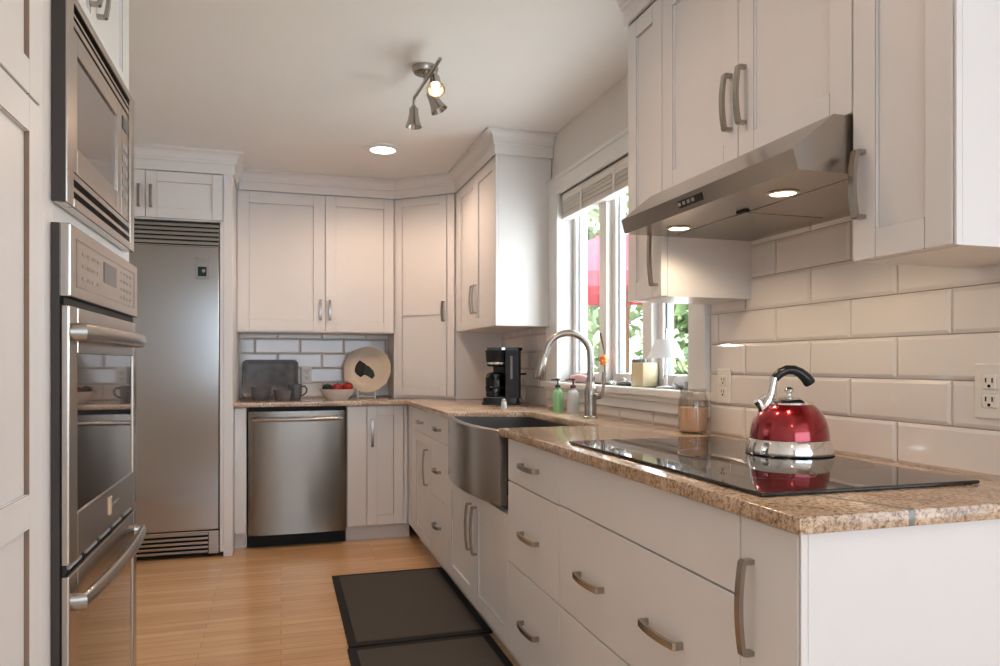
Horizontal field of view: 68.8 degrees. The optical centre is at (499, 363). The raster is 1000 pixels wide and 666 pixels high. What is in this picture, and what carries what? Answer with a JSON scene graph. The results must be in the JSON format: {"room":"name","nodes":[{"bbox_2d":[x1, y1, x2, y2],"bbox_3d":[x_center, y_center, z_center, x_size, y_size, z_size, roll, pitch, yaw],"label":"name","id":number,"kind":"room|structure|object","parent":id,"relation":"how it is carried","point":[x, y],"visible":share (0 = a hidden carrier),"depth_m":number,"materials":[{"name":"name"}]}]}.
{"room":"kitchen","nodes":[
{"label":"kitchen","id":0,"kind":"room"},
{"bbox_2d":[239,334,387,397],"bbox_3d":[-1.447,-0.054,5.261,2.970,2.420,0.130,0,0,-17],"label":"wall","id":1,"kind":"structure","parent":0,"point":[327,355],"depth_m":5.23,"materials":[{"name":"tile"}]},
{"bbox_2d":[301,366,311,382],"bbox_3d":[-1.379,0.081,5.208,0.072,0.116,0.009,0,0,-17],"label":"wall outlet","id":2,"kind":"object","parent":1,"relation":"attached to","point":[306,371],"visible":1,"depth_m":5.21,"materials":[{"name":"white plastic"}]},
{"bbox_2d":[237,190,393,334],"bbox_3d":[-1.271,-0.734,5.066,1.029,1.056,0.359,0,0,-17],"label":"upper cabinet","id":3,"kind":"object","parent":1,"relation":"attached to","point":[307,263],"visible":1,"depth_m":4.92,"materials":[{"name":"paint"}]},
{"bbox_2d":[136,524,519,665],"bbox_3d":[0.805,1.186,1.390,5.060,0.060,8.800,0,0,-17],"label":"floor","id":4,"kind":"structure","parent":0,"point":[278,605],"depth_m":3.53,"materials":[{"name":"brown wood"}]},
{"bbox_2d":[0,0,42,665],"bbox_3d":[-1.157,-0.053,0.953,0.842,2.418,0.790,0,0,-17],"label":"pantry cabinet","id":5,"kind":"object","parent":4,"relation":"on","point":[21,21],"visible":1,"depth_m":1.34,"materials":[{"name":"paint"}]},
{"bbox_2d":[43,0,128,665],"bbox_3d":[-1.397,-0.053,1.746,0.838,2.418,0.852,0,0,-17],"label":"tall cabinet","id":6,"kind":"object","parent":4,"relation":"on","point":[109,19],"visible":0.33,"depth_m":1.49,"materials":[{"name":"paint"}]},
{"bbox_2d":[52,0,133,252],"bbox_3d":[-1.211,-0.561,1.784,0.450,0.458,0.722,0,0,-17],"label":"microwave","id":7,"kind":"object","parent":6,"relation":"in","point":[93,107],"visible":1,"depth_m":1.72,"materials":[{"name":"silver metal"}]},
{"bbox_2d":[51,222,145,665],"bbox_3d":[-1.236,0.358,1.783,0.602,1.296,0.739,0,0,-17],"label":"double wall oven","id":8,"kind":"object","parent":6,"relation":"in","point":[96,537],"visible":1,"depth_m":1.68,"materials":[{"name":"silver metal"}]},
{"bbox_2d":[129,221,219,558],"bbox_3d":[-2.193,0.158,4.553,0.883,1.973,0.778,0,0,-17],"label":"refrigerator","id":9,"kind":"object","parent":4,"relation":"on","point":[177,502],"visible":0.6,"depth_m":4.30,"materials":[{"name":"grey metal"}]},
{"bbox_2d":[134,168,238,555],"bbox_3d":[-2.174,-0.052,4.581,0.977,2.417,0.768,0,0,-17],"label":"tall cabinet","id":10,"kind":"object","parent":4,"relation":"on","point":[159,195],"visible":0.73,"depth_m":4.36,"materials":[{"name":"paint"}]},
{"bbox_2d":[134,143,245,190],"bbox_3d":[-2.095,-1.196,4.421,1.037,0.134,0.463,0,0,-17],"label":"trim","id":11,"kind":"structure","parent":10,"relation":"attached to","point":[146,156],"depth_m":4.30,"materials":[{"name":"paint"}]},
{"bbox_2d":[234,407,248,547],"bbox_3d":[-1.691,0.714,4.800,0.072,0.885,0.626,0,0,-17],"label":"base cabinet","id":12,"kind":"object","parent":4,"relation":"on","point":[240,414],"visible":0.92,"depth_m":4.50,"materials":[{"name":"paint"}]},
{"bbox_2d":[248,406,345,546],"bbox_3d":[-1.344,0.713,4.840,0.598,0.879,0.656,0,0,-17],"label":"dishwasher","id":13,"kind":"object","parent":4,"relation":"on","point":[297,455],"visible":0.99,"depth_m":4.58,"materials":[{"name":"silver metal"}]},
{"bbox_2d":[248,410,328,411],"bbox_3d":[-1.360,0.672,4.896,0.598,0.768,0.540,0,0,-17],"label":"control panel","id":14,"kind":"object","parent":13,"relation":"in","point":[290,410],"depth_m":4.63,"materials":[{"name":"black"}]},
{"bbox_2d":[345,405,408,540],"bbox_3d":[-0.869,0.714,5.030,0.415,0.885,0.658,0,0,-17],"label":"base cabinet","id":15,"kind":"object","parent":4,"relation":"on","point":[376,435],"visible":0.98,"depth_m":4.76,"materials":[{"name":"paint"}]},
{"bbox_2d":[332,567,491,647],"bbox_3d":[-0.469,1.149,3.529,0.604,0.012,1.030,0,0,-17],"label":"floor mat","id":16,"kind":"object","parent":4,"relation":"on","point":[399,606],"visible":1,"depth_m":3.42,"materials":[{"name":"black rubber"}]},
{"bbox_2d":[408,405,444,569],"bbox_3d":[-0.196,0.714,4.510,0.678,0.885,0.783,0,0,-17],"label":"base cabinet","id":17,"kind":"object","parent":4,"relation":"on","point":[420,493],"visible":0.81,"depth_m":4.41,"materials":[{"name":"paint"}]},
{"bbox_2d":[347,633,513,665],"bbox_3d":[-0.182,1.149,2.522,0.590,0.012,1.035,0,0,-17],"label":"floor mat","id":18,"kind":"object","parent":4,"relation":"on","point":[477,649],"visible":1,"depth_m":2.87,"materials":[{"name":"black rubber"}]},
{"bbox_2d":[449,478,521,665],"bbox_3d":[0.181,0.717,3.252,0.678,0.879,0.994,0,0,-17],"label":"base cabinet","id":19,"kind":"object","parent":4,"relation":"on","point":[478,528],"visible":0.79,"depth_m":3.07,"materials":[{"name":"paint"}]},
{"bbox_2d":[431,413,566,592],"bbox_3d":[-0.023,0.714,3.932,0.678,0.885,0.425,0,0,-17],"label":"base cabinet","id":20,"kind":"object","parent":4,"relation":"on","point":[440,478],"visible":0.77,"depth_m":3.83,"materials":[{"name":"paint"}]},
{"bbox_2d":[508,439,560,665],"bbox_3d":[0.398,0.714,2.529,0.678,0.885,0.515,0,0,-17],"label":"base cabinet","id":21,"kind":"object","parent":4,"relation":"on","point":[533,473],"visible":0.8,"depth_m":2.41,"materials":[{"name":"paint"}]},
{"bbox_2d":[559,456,740,665],"bbox_3d":[0.601,0.714,1.850,0.678,0.885,0.903,0,0,-17],"label":"base cabinet","id":22,"kind":"object","parent":4,"relation":"on","point":[647,573],"visible":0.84,"depth_m":1.70,"materials":[{"name":"paint"}]},
{"bbox_2d":[234,396,999,534],"bbox_3d":[-0.352,0.257,3.215,1.726,0.029,4.436,0,0,-17],"label":"countertop","id":23,"kind":"structure","parent":22,"relation":"on","point":[805,514],"depth_m":1.44,"materials":[{"name":"beige stone"}]},
{"bbox_2d":[250,386,270,399],"bbox_3d":[-1.589,0.199,4.848,0.136,0.087,0.136,0,0,-17],"label":"stoneware bowl","id":24,"kind":"object","parent":23,"relation":"on","point":[256,392],"visible":1,"depth_m":4.80,"materials":[{"name":"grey ceramic"}]},
{"bbox_2d":[242,360,297,397],"bbox_3d":[-1.603,0.110,5.103,0.375,0.270,0.080,0,0,-17],"label":"serving tray","id":25,"kind":"object","parent":23,"relation":"on","point":[277,374],"visible":0.76,"depth_m":5.11,"materials":[{"name":"silver metal"}]},
{"bbox_2d":[273,389,292,399],"bbox_3d":[-1.430,0.208,4.812,0.124,0.068,0.124,0,0,-17],"label":"stoneware bowl","id":26,"kind":"object","parent":23,"relation":"on","point":[280,394],"visible":1,"depth_m":4.77,"materials":[{"name":"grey ceramic"}]},
{"bbox_2d":[288,384,307,398],"bbox_3d":[-1.379,0.192,4.958,0.121,0.100,0.092,0,0,-38],"label":"mug","id":27,"kind":"object","parent":23,"relation":"on","point":[297,388],"visible":0.92,"depth_m":4.91,"materials":[{"name":"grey ceramic"}]},
{"bbox_2d":[319,388,355,399],"bbox_3d":[-1.092,0.207,4.913,0.242,0.070,0.242,0,0,-17],"label":"fruit bowl","id":28,"kind":"object","parent":23,"relation":"on","point":[329,394],"visible":0.93,"depth_m":4.83,"materials":[{"name":"white ceramic"}]},
{"bbox_2d":[322,383,331,388],"bbox_3d":[-1.153,0.160,4.880,0.068,0.059,0.068,0,0,-17],"label":"avocado","id":29,"kind":"object","parent":28,"relation":"in","point":[325,386],"visible":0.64,"depth_m":4.86,"materials":[{"name":"green food"}]},
{"bbox_2d":[332,382,341,388],"bbox_3d":[-1.091,0.163,4.893,0.072,0.069,0.072,0,0,-17],"label":"apple","id":30,"kind":"object","parent":28,"relation":"in","point":[335,386],"visible":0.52,"depth_m":4.87,"materials":[{"name":"red food"}]},
{"bbox_2d":[342,382,352,388],"bbox_3d":[-1.025,0.154,4.907,0.074,0.071,0.074,0,0,-17],"label":"apple","id":31,"kind":"object","parent":28,"relation":"in","point":[347,385],"visible":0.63,"depth_m":4.88,"materials":[{"name":"red food"}]},
{"bbox_2d":[357,389,378,397],"bbox_3d":[-0.924,0.165,5.137,0.132,0.155,0.188,0,0,-1],"label":"plate stand","id":32,"kind":"object","parent":23,"relation":"on","point":[375,392],"visible":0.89,"depth_m":5.05,"materials":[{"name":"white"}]},
{"bbox_2d":[344,347,390,391],"bbox_3d":[-0.930,0.042,5.128,0.330,0.319,0.092,0,0,2],"label":"plate","id":33,"kind":"object","parent":32,"relation":"on","point":[368,369],"visible":0.96,"depth_m":5.14,"materials":[{"name":"beige ceramic"}]},
{"bbox_2d":[388,191,501,398],"bbox_3d":[-0.406,-0.510,5.173,0.682,1.503,0.633,0,0,-17],"label":"cabinet","id":34,"kind":"object","parent":23,"relation":"on","point":[428,359],"visible":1,"depth_m":4.97,"materials":[{"name":"paint"}]},
{"bbox_2d":[239,126,556,199],"bbox_3d":[-0.595,-1.200,4.597,2.150,0.126,0.771,0,0,27],"label":"trim","id":35,"kind":"structure","parent":34,"relation":"attached to","point":[493,141],"depth_m":4.83,"materials":[{"name":"paint"}]},
{"bbox_2d":[501,398,506,408],"bbox_3d":[0.021,0.214,3.906,0.032,0.056,0.032,0,0,-17],"label":"glass shaker","id":36,"kind":"object","parent":23,"relation":"on","point":[503,403],"visible":1,"depth_m":3.89,"materials":[{"name":"white glass"}]},
{"bbox_2d":[482,347,526,404],"bbox_3d":[0.028,0.075,4.352,0.273,0.334,0.234,0,0,-2],"label":"coffee maker","id":37,"kind":"object","parent":23,"relation":"on","point":[504,381],"visible":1,"depth_m":4.26,"materials":[{"name":"black plastic"}]},
{"bbox_2d":[485,347,521,366],"bbox_3d":[0.020,-0.036,4.355,0.220,0.112,0.224,0,0,0],"label":"basket","id":38,"kind":"object","parent":37,"relation":"on","point":[495,356],"depth_m":4.26,"materials":[{"name":"black plastic"}]},
{"bbox_2d":[448,415,565,505],"bbox_3d":[0.045,0.393,3.200,0.465,0.283,0.873,0,0,-17],"label":"sink","id":39,"kind":"object","parent":23,"relation":"in","point":[477,454],"visible":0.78,"depth_m":2.95,"materials":[{"name":"silver metal"}]},
{"bbox_2d":[551,378,562,411],"bbox_3d":[0.285,0.158,3.626,0.052,0.167,0.061,0,0,27],"label":"soap bottle","id":40,"kind":"object","parent":23,"relation":"on","point":[557,393],"visible":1,"depth_m":3.61,"materials":[{"name":"green plastic"}]},
{"bbox_2d":[533,330,605,418],"bbox_3d":[0.305,0.047,3.212,0.318,0.390,0.072,0,0,1],"label":"kitchen faucet","id":41,"kind":"object","parent":23,"relation":"on","point":[590,391],"visible":1,"depth_m":3.19,"materials":[{"name":"silver metal"}]},
{"bbox_2d":[565,378,578,413],"bbox_3d":[0.350,0.157,3.510,0.060,0.170,0.060,0,0,23],"label":"soap bottle","id":42,"kind":"object","parent":23,"relation":"on","point":[572,394],"visible":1,"depth_m":3.49,"materials":[{"name":"white plastic"}]},
{"bbox_2d":[678,388,707,432],"bbox_3d":[0.671,0.165,2.538,0.102,0.152,0.102,0,0,-17],"label":"jar candle","id":43,"kind":"object","parent":23,"relation":"on","point":[691,418],"visible":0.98,"depth_m":2.50,"materials":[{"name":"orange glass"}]},
{"bbox_2d":[569,436,979,496],"bbox_3d":[0.583,0.237,1.828,0.509,0.008,0.923,0,0,-17],"label":"cooktop","id":44,"kind":"object","parent":23,"relation":"in","point":[722,461],"visible":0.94,"depth_m":1.62,"materials":[{"name":"black glass"}]},
{"bbox_2d":[745,365,834,458],"bbox_3d":[0.749,0.119,1.892,0.217,0.228,0.217,0,0,0],"label":"tea kettle","id":45,"kind":"object","parent":44,"relation":"on","point":[788,426],"visible":1,"depth_m":1.83,"materials":[{"name":"red metal"}]},
{"bbox_2d":[734,516,999,665],"bbox_3d":[0.754,0.714,1.340,0.678,0.885,0.162,0,0,-17],"label":"base cabinet","id":46,"kind":"object","parent":4,"relation":"on","point":[922,595],"visible":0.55,"depth_m":1.24,"materials":[{"name":"paint"}]},
{"bbox_2d":[129,0,627,178],"bbox_3d":[0.805,-1.304,1.390,5.060,0.080,8.800,0,0,-17],"label":"ceiling","id":47,"kind":"structure","parent":0,"point":[304,86],"depth_m":3.15,"materials":[{"name":"paint"}]},
{"bbox_2d":[366,143,399,154],"bbox_3d":[-0.689,-1.257,4.298,0.196,0.014,0.196,0,0,-17],"label":"recessed light","id":48,"kind":"object","parent":47,"relation":"in","point":[380,149],"visible":1,"depth_m":4.28,"materials":[{"name":"white paint"}]},
{"bbox_2d":[370,147,394,152],"bbox_3d":[-0.689,-1.258,4.298,0.147,0.009,0.147,0,0,-17],"label":"diffuser","id":49,"kind":"object","parent":48,"relation":"attached to","point":[372,149],"depth_m":4.30,"materials":[{"name":"white plastic"}]},
{"bbox_2d":[405,57,446,129],"bbox_3d":[-0.301,-1.165,3.126,0.151,0.197,0.502,0,0,-17],"label":"ceiling spotlight","id":50,"kind":"object","parent":47,"relation":"attached to","point":[425,70],"visible":1,"depth_m":3.10,"materials":[{"name":"silver metal"}]},
{"bbox_2d":[502,74,999,478],"bbox_3d":[0.544,-0.054,3.496,0.170,2.420,4.415,0,0,-17],"label":"wall","id":51,"kind":"structure","parent":0,"point":[891,353],"depth_m":1.94,"materials":[{"name":"tile"}]},
{"bbox_2d":[456,154,550,332],"bbox_3d":[-0.017,-0.734,4.470,0.359,1.056,0.934,0,0,-17],"label":"upper cabinet","id":52,"kind":"object","parent":51,"relation":"attached to","point":[502,212],"visible":0.96,"depth_m":4.05,"materials":[{"name":"paint"}]},
{"bbox_2d":[540,127,710,417],"bbox_3d":[0.557,-0.409,3.353,0.207,1.204,1.637,0,0,-17],"label":"window","id":53,"kind":"structure","parent":51,"relation":"in","point":[657,317],"depth_m":3.51,"materials":[{"name":"white paint"}]},
{"bbox_2d":[570,374,594,382],"bbox_3d":[0.401,0.074,3.660,0.044,0.044,0.280,0,0,-17],"label":"fish ornament","id":54,"kind":"object","parent":53,"relation":"on","point":[581,378],"visible":0.54,"depth_m":3.62,"materials":[{"name":"pink ceramic"}]},
{"bbox_2d":[562,155,627,219],"bbox_3d":[0.548,-0.847,3.328,0.060,0.139,1.316,0,0,-17],"label":"window blind","id":55,"kind":"object","parent":53,"relation":"attached to","point":[611,182],"visible":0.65,"depth_m":3.52,"materials":[{"name":"white plastic"}]},
{"bbox_2d":[599,333,607,371],"bbox_3d":[0.493,-0.023,3.491,0.040,0.247,0.069,0,0,-17],"label":"flower","id":56,"kind":"object","parent":53,"relation":"on","point":[603,359],"visible":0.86,"depth_m":3.48,"materials":[{"name":"orange plant"}]},
{"bbox_2d":[631,359,657,386],"bbox_3d":[0.614,0.041,3.107,0.072,0.120,0.111,0,0,-17],"label":"candle","id":57,"kind":"object","parent":53,"relation":"on","point":[644,373],"visible":0.98,"depth_m":3.06,"materials":[{"name":"beige wax"}]},
{"bbox_2d":[647,328,684,388],"bbox_3d":[0.661,-0.020,2.913,0.148,0.241,0.148,0,0,-17],"label":"lamp","id":58,"kind":"object","parent":53,"relation":"on","point":[665,348],"visible":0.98,"depth_m":2.87,"materials":[{"name":"white glass"}]},
{"bbox_2d":[673,375,687,389],"bbox_3d":[0.712,0.062,2.796,0.043,0.078,0.175,0,0,-17],"label":"glass figurine","id":59,"kind":"object","parent":53,"relation":"on","point":[682,380],"visible":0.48,"depth_m":2.80,"materials":[{"name":"white"}]},
{"bbox_2d":[628,0,752,303],"bbox_3d":[0.605,-0.734,2.396,0.359,1.056,0.230,0,0,-17],"label":"upper cabinet","id":60,"kind":"object","parent":51,"relation":"attached to","point":[661,269],"visible":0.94,"depth_m":2.32,"materials":[{"name":"paint"}]},
{"bbox_2d":[717,369,730,403],"bbox_3d":[0.757,0.077,2.471,0.009,0.116,0.072,0,0,-17],"label":"wall outlet","id":61,"kind":"object","parent":51,"relation":"attached to","point":[723,375],"visible":1,"depth_m":2.46,"materials":[{"name":"white plastic"}]},
{"bbox_2d":[720,387,725,396],"bbox_3d":[0.755,0.097,2.471,0.004,0.032,0.034,0,0,-17],"label":"socket","id":62,"kind":"object","parent":61,"relation":"attached to","point":[722,389],"depth_m":2.47,"materials":[{"name":"white plastic"}]},
{"bbox_2d":[720,375,725,384],"bbox_3d":[0.755,0.057,2.471,0.004,0.032,0.034,0,0,-17],"label":"socket","id":63,"kind":"object","parent":61,"relation":"attached to","point":[722,377],"depth_m":2.47,"materials":[{"name":"white plastic"}]},
{"bbox_2d":[621,114,852,240],"bbox_3d":[0.695,-0.448,1.899,0.457,0.125,0.772,0,0,-17],"label":"range hood","id":64,"kind":"object","parent":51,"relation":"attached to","point":[798,179],"visible":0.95,"depth_m":1.75,"materials":[{"name":"silver metal"}]},
{"bbox_2d":[662,0,852,190],"bbox_3d":[0.750,-0.887,1.911,0.359,0.750,0.779,0,0,-17],"label":"upper cabinet","id":65,"kind":"object","parent":51,"relation":"attached to","point":[739,77],"visible":0.66,"depth_m":1.83,"materials":[{"name":"paint"}]},
{"bbox_2d":[613,0,653,27],"bbox_3d":[0.739,-1.200,1.898,0.390,0.126,1.386,0,0,-17],"label":"trim","id":66,"kind":"structure","parent":65,"relation":"attached to","point":[632,9],"depth_m":2.42,"materials":[{"name":"paint"}]},
{"bbox_2d":[848,0,999,267],"bbox_3d":[0.897,-0.734,1.422,0.359,1.056,0.240,0,0,-17],"label":"upper cabinet","id":67,"kind":"object","parent":51,"relation":"attached to","point":[924,167],"visible":1,"depth_m":1.35,"materials":[{"name":"paint"}]},
{"bbox_2d":[975,364,999,418],"bbox_3d":[1.036,0.059,1.542,0.009,0.116,0.072,0,0,-17],"label":"wall outlet","id":68,"kind":"object","parent":51,"relation":"attached to","point":[987,376],"visible":1,"depth_m":1.54,"materials":[{"name":"white plastic"}]},
{"bbox_2d":[982,393,996,408],"bbox_3d":[1.034,0.079,1.542,0.004,0.032,0.034,0,0,-17],"label":"socket","id":69,"kind":"object","parent":68,"relation":"attached to","point":[989,400],"depth_m":1.54,"materials":[{"name":"white plastic"}]},
{"bbox_2d":[982,374,996,389],"bbox_3d":[1.034,0.039,1.542,0.004,0.032,0.034,0,0,-17],"label":"socket","id":70,"kind":"object","parent":68,"relation":"attached to","point":[989,381],"depth_m":1.54,"materials":[{"name":"white plastic"}]},
{"label":"outside","id":71,"kind":"structure","parent":0,"visible":0},
{"bbox_3d":[13.311,1.606,28.065,38.380,0.100,43.880,0,0,-17],"label":"ground","id":72,"kind":"structure","parent":71,"visible":0},
{"bbox_2d":[587,192,642,371],"bbox_3d":[1.233,-1.014,12.122,3.330,5.151,3.158,0,0,-17],"label":"tree","id":73,"kind":"object","parent":72,"relation":"on","point":[592,225],"visible":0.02,"depth_m":11.51,"materials":[{"name":"green plant"}]},
{"bbox_2d":[587,234,677,372],"bbox_3d":[1.361,-0.009,7.820,2.328,3.130,2.328,0,0,-39],"label":"patio umbrella","id":74,"kind":"object","parent":72,"relation":"on","point":[593,244],"visible":0.02,"depth_m":7.45,"materials":[{"name":"red fabric"}]},
{"bbox_2d":[632,304,687,374],"bbox_3d":[4.233,-1.227,15.199,3.036,5.630,3.828,0,0,5],"label":"tree","id":75,"kind":"object","parent":72,"relation":"on","point":[680,310],"visible":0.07,"depth_m":15.08,"materials":[{"name":"green plant"}]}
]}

